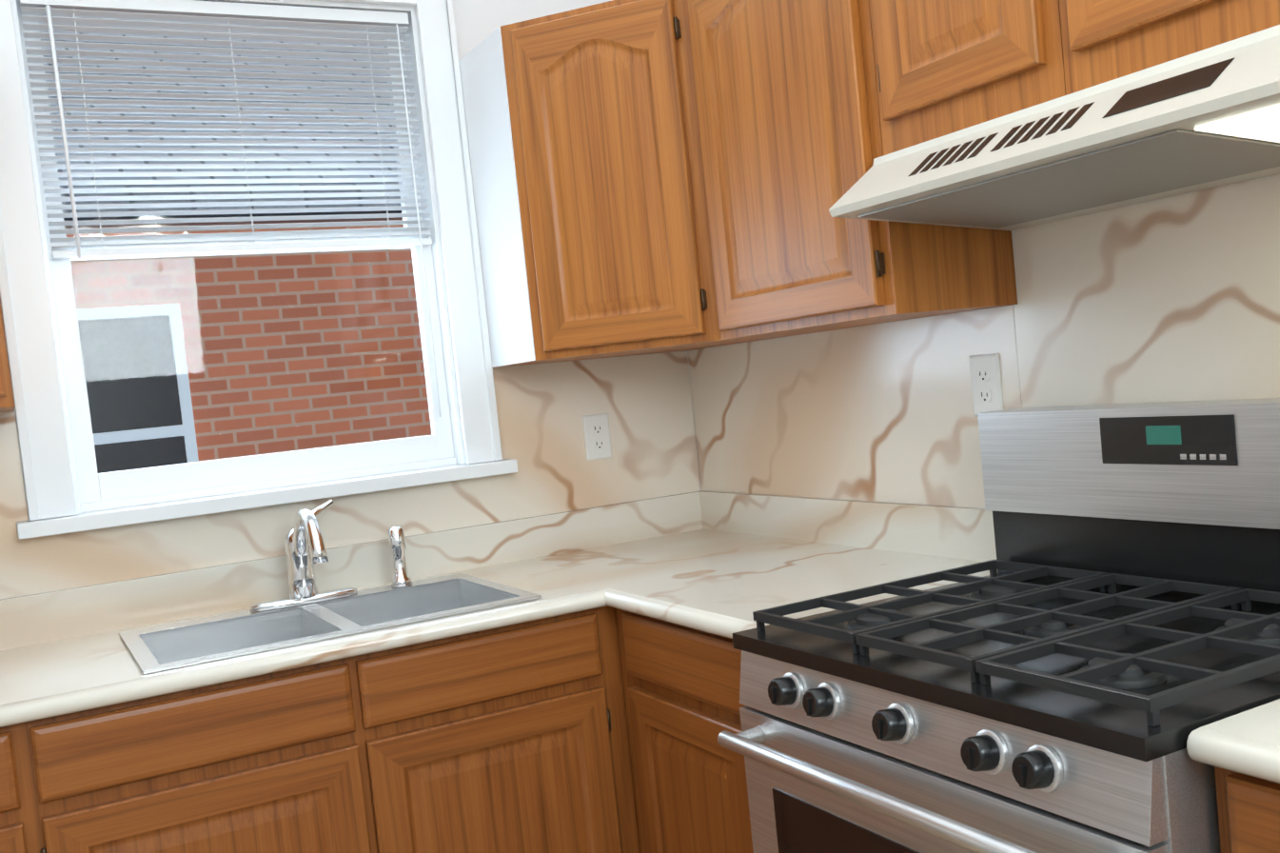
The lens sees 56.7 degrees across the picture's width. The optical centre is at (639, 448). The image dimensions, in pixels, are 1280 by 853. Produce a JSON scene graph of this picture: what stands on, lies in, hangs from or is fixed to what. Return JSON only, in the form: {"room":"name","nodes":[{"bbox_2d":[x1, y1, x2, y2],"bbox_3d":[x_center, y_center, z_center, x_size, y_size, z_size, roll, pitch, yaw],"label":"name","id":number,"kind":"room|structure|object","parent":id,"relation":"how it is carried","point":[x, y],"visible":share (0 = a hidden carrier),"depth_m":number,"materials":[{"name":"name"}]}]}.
{"room":"kitchen","nodes":[
{"label":"kitchen","id":0,"kind":"room"},
{"bbox_2d":[0,0,701,599],"bbox_3d":[-0.873,0.038,2.716,2.530,2.437,0.140,-8,4,-28],"label":"wall","id":1,"kind":"structure","parent":0,"point":[478,23],"depth_m":2.90,"materials":[{"name":"white paint"}]},
{"bbox_2d":[0,301,14,412],"bbox_3d":[-1.443,-0.406,1.962,0.642,0.738,0.642,-8,4,-28],"label":"upper cabinet","id":2,"kind":"object","parent":1,"relation":"attached to","point":[7,403],"visible":1,"depth_m":2.15,"materials":[{"name":"brown wood"}]},
{"bbox_2d":[0,0,517,539],"bbox_3d":[-0.876,-0.485,2.679,1.081,1.215,0.201,-8,4,-28],"label":"window","id":3,"kind":"structure","parent":1,"relation":"in","point":[65,482],"depth_m":2.66,"materials":[{"name":"white paint"}]},
{"bbox_2d":[19,0,441,416],"bbox_3d":[-0.866,-0.509,2.654,0.821,0.959,0.040,-8,4,-28],"label":"window blind","id":4,"kind":"object","parent":3,"relation":"attached to","point":[221,12],"visible":0.88,"depth_m":2.63,"materials":[{"name":"white plastic"}]},
{"bbox_2d":[459,0,820,367],"bbox_3d":[-0.013,-0.596,2.745,0.565,0.738,0.612,-8,4,-28],"label":"upper cabinet","id":5,"kind":"object","parent":1,"relation":"attached to","point":[586,159],"visible":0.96,"depth_m":2.55,"materials":[{"name":"brown wood"}]},
{"bbox_2d":[691,304,1012,350],"bbox_3d":[1.128,-0.096,1.496,0.140,2.437,3.900,-8,4,-28],"label":"wall","id":6,"kind":"structure","parent":0,"point":[862,325],"depth_m":2.50,"materials":[{"name":"white paint"}]},
{"bbox_2d":[687,0,1017,339],"bbox_3d":[0.379,-0.610,2.290,0.302,0.738,0.558,-8,4,-28],"label":"upper cabinet","id":7,"kind":"object","parent":6,"relation":"attached to","point":[788,109],"visible":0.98,"depth_m":2.15,"materials":[{"name":"brown wood"}]},
{"bbox_2d":[869,0,1066,155],"bbox_3d":[0.590,-0.739,1.865,0.302,0.477,0.387,-8,4,-28],"label":"upper cabinet","id":8,"kind":"object","parent":6,"relation":"attached to","point":[943,68],"visible":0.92,"depth_m":1.80,"materials":[{"name":"brown wood"}]},
{"bbox_2d":[828,24,1279,230],"bbox_3d":[0.664,-0.430,1.685,0.402,0.128,0.773,-8,4,-28],"label":"range hood","id":9,"kind":"object","parent":6,"relation":"attached to","point":[1206,118],"visible":1,"depth_m":1.59,"materials":[{"name":"beige metal"}]},
{"bbox_2d":[1059,0,1279,95],"bbox_3d":[0.773,-0.738,1.522,0.302,0.477,0.387,-8,4,-28],"label":"upper cabinet","id":10,"kind":"object","parent":6,"relation":"attached to","point":[1103,41],"visible":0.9,"depth_m":1.52,"materials":[{"name":"brown wood"}]},
{"bbox_3d":[0.209,1.292,1.006,2.530,0.080,4.180,-8,4,-28],"label":"floor","id":11,"kind":"structure","parent":0,"visible":0},
{"bbox_2d":[0,721,45,852],"bbox_3d":[-1.344,0.908,2.046,0.587,0.880,0.590,-8,4,-28],"label":"base cabinet","id":12,"kind":"object","parent":11,"relation":"on","point":[22,829],"depth_m":1.91,"materials":[{"name":"brown wood"}]},
{"bbox_2d":[0,495,807,727],"bbox_3d":[-0.664,0.309,2.392,2.244,0.134,0.622,-8,4,-28],"label":"countertop","id":13,"kind":"structure","parent":12,"relation":"on","point":[62,652],"depth_m":2.45,"materials":[{"name":"stone"}]},
{"bbox_2d":[118,572,541,673],"bbox_3d":[-0.621,0.419,2.392,0.737,0.176,0.476,-8,4,-28],"label":"sink","id":14,"kind":"object","parent":13,"relation":"in","point":[176,644],"visible":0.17,"depth_m":2.46,"materials":[{"name":"metal"}]},
{"bbox_2d":[249,499,412,611],"bbox_3d":[-0.637,0.218,2.505,0.354,0.211,0.236,-8,4,-28],"label":"faucet","id":15,"kind":"object","parent":13,"relation":"on","point":[305,547],"visible":1,"depth_m":2.53,"materials":[{"name":"silver metal"}]},
{"bbox_2d":[0,173,1279,598],"bbox_3d":[-0.308,0.004,1.654,2.246,0.792,2.260,-8,4,-28],"label":"backsplash","id":16,"kind":"structure","parent":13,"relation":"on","point":[1169,299],"depth_m":2.47,"materials":[{"name":"stone"}]},
{"bbox_2d":[582,413,611,460],"bbox_3d":[-0.107,-0.031,3.033,0.072,0.116,0.010,-8,4,-28],"label":"electrical outlet","id":17,"kind":"object","parent":16,"relation":"attached to","point":[597,436],"visible":1,"depth_m":3.03,"materials":[{"name":"white plastic"}]},
{"bbox_2d":[969,353,1003,416],"bbox_3d":[0.645,-0.119,2.218,0.010,0.116,0.072,-8,4,-28],"label":"outlet","id":18,"kind":"object","parent":16,"relation":"attached to","point":[986,383],"visible":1,"depth_m":2.21,"materials":[{"name":"white plastic"}]},
{"bbox_2d":[30,654,384,852],"bbox_3d":[-0.851,0.843,2.310,0.539,0.880,0.590,-8,4,-28],"label":"base cabinet","id":19,"kind":"object","parent":11,"relation":"on","point":[281,761],"depth_m":2.05,"materials":[{"name":"brown wood"}]},
{"bbox_2d":[361,606,631,852],"bbox_3d":[-0.398,0.783,2.552,0.495,0.880,0.590,-8,4,-28],"label":"base cabinet","id":20,"kind":"object","parent":11,"relation":"on","point":[512,738],"depth_m":2.29,"materials":[{"name":"brown wood"}]},
{"bbox_2d":[510,490,787,531],"bbox_3d":[0.051,0.215,2.763,0.624,0.134,0.420,-8,4,-28],"label":"countertop","id":21,"kind":"structure","parent":20,"relation":"on","point":[571,521],"depth_m":3.05,"materials":[{"name":"stone"}]},
{"bbox_2d":[605,606,640,852],"bbox_3d":[0.090,0.719,2.814,0.621,0.880,0.590,-8,4,-28],"label":"base cabinet","id":22,"kind":"object","parent":11,"relation":"on","point":[613,628],"depth_m":2.43,"materials":[{"name":"brown wood"}]},
{"bbox_2d":[615,608,753,852],"bbox_3d":[0.347,0.718,2.366,0.591,0.879,0.699,-8,4,-28],"label":"base cabinet","id":23,"kind":"object","parent":11,"relation":"on","point":[681,684],"visible":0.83,"depth_m":2.19,"materials":[{"name":"brown wood"}]},
{"bbox_2d":[593,496,996,638],"bbox_3d":[0.324,0.215,2.263,0.614,0.134,0.540,-8,4,-28],"label":"countertop","id":24,"kind":"structure","parent":23,"relation":"on","point":[727,564],"depth_m":2.45,"materials":[{"name":"stone"}]},
{"bbox_2d":[717,397,1279,852],"bbox_3d":[0.608,0.567,1.671,0.705,1.206,0.760,-8,4,-28],"label":"range","id":25,"kind":"object","parent":11,"relation":"on","point":[1085,657],"visible":1,"depth_m":1.63,"materials":[{"name":"silver metal"}]},
{"bbox_2d":[1214,766,1279,852],"bbox_3d":[0.951,0.721,1.241,0.591,0.879,0.311,-8,4,-28],"label":"base cabinet","id":26,"kind":"object","parent":11,"relation":"on","point":[1249,812],"visible":0.7,"depth_m":1.18,"materials":[{"name":"brown wood"}]},
{"bbox_2d":[1186,698,1279,783],"bbox_3d":[0.895,0.218,1.201,0.617,0.134,0.327,-8,4,-28],"label":"countertop","id":27,"kind":"structure","parent":26,"relation":"on","point":[1247,742],"depth_m":1.18,"materials":[{"name":"stone"}]},
{"label":"outside","id":28,"kind":"structure","parent":0,"visible":0},
{"bbox_2d":[39,30,431,472],"bbox_3d":[-1.694,-0.597,10.222,16.000,9.020,6.250,-8,4,-28],"label":"exterior view","id":29,"kind":"structure","parent":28,"point":[279,284],"depth_m":6.72,"materials":[{"name":"red brick"}]}
]}

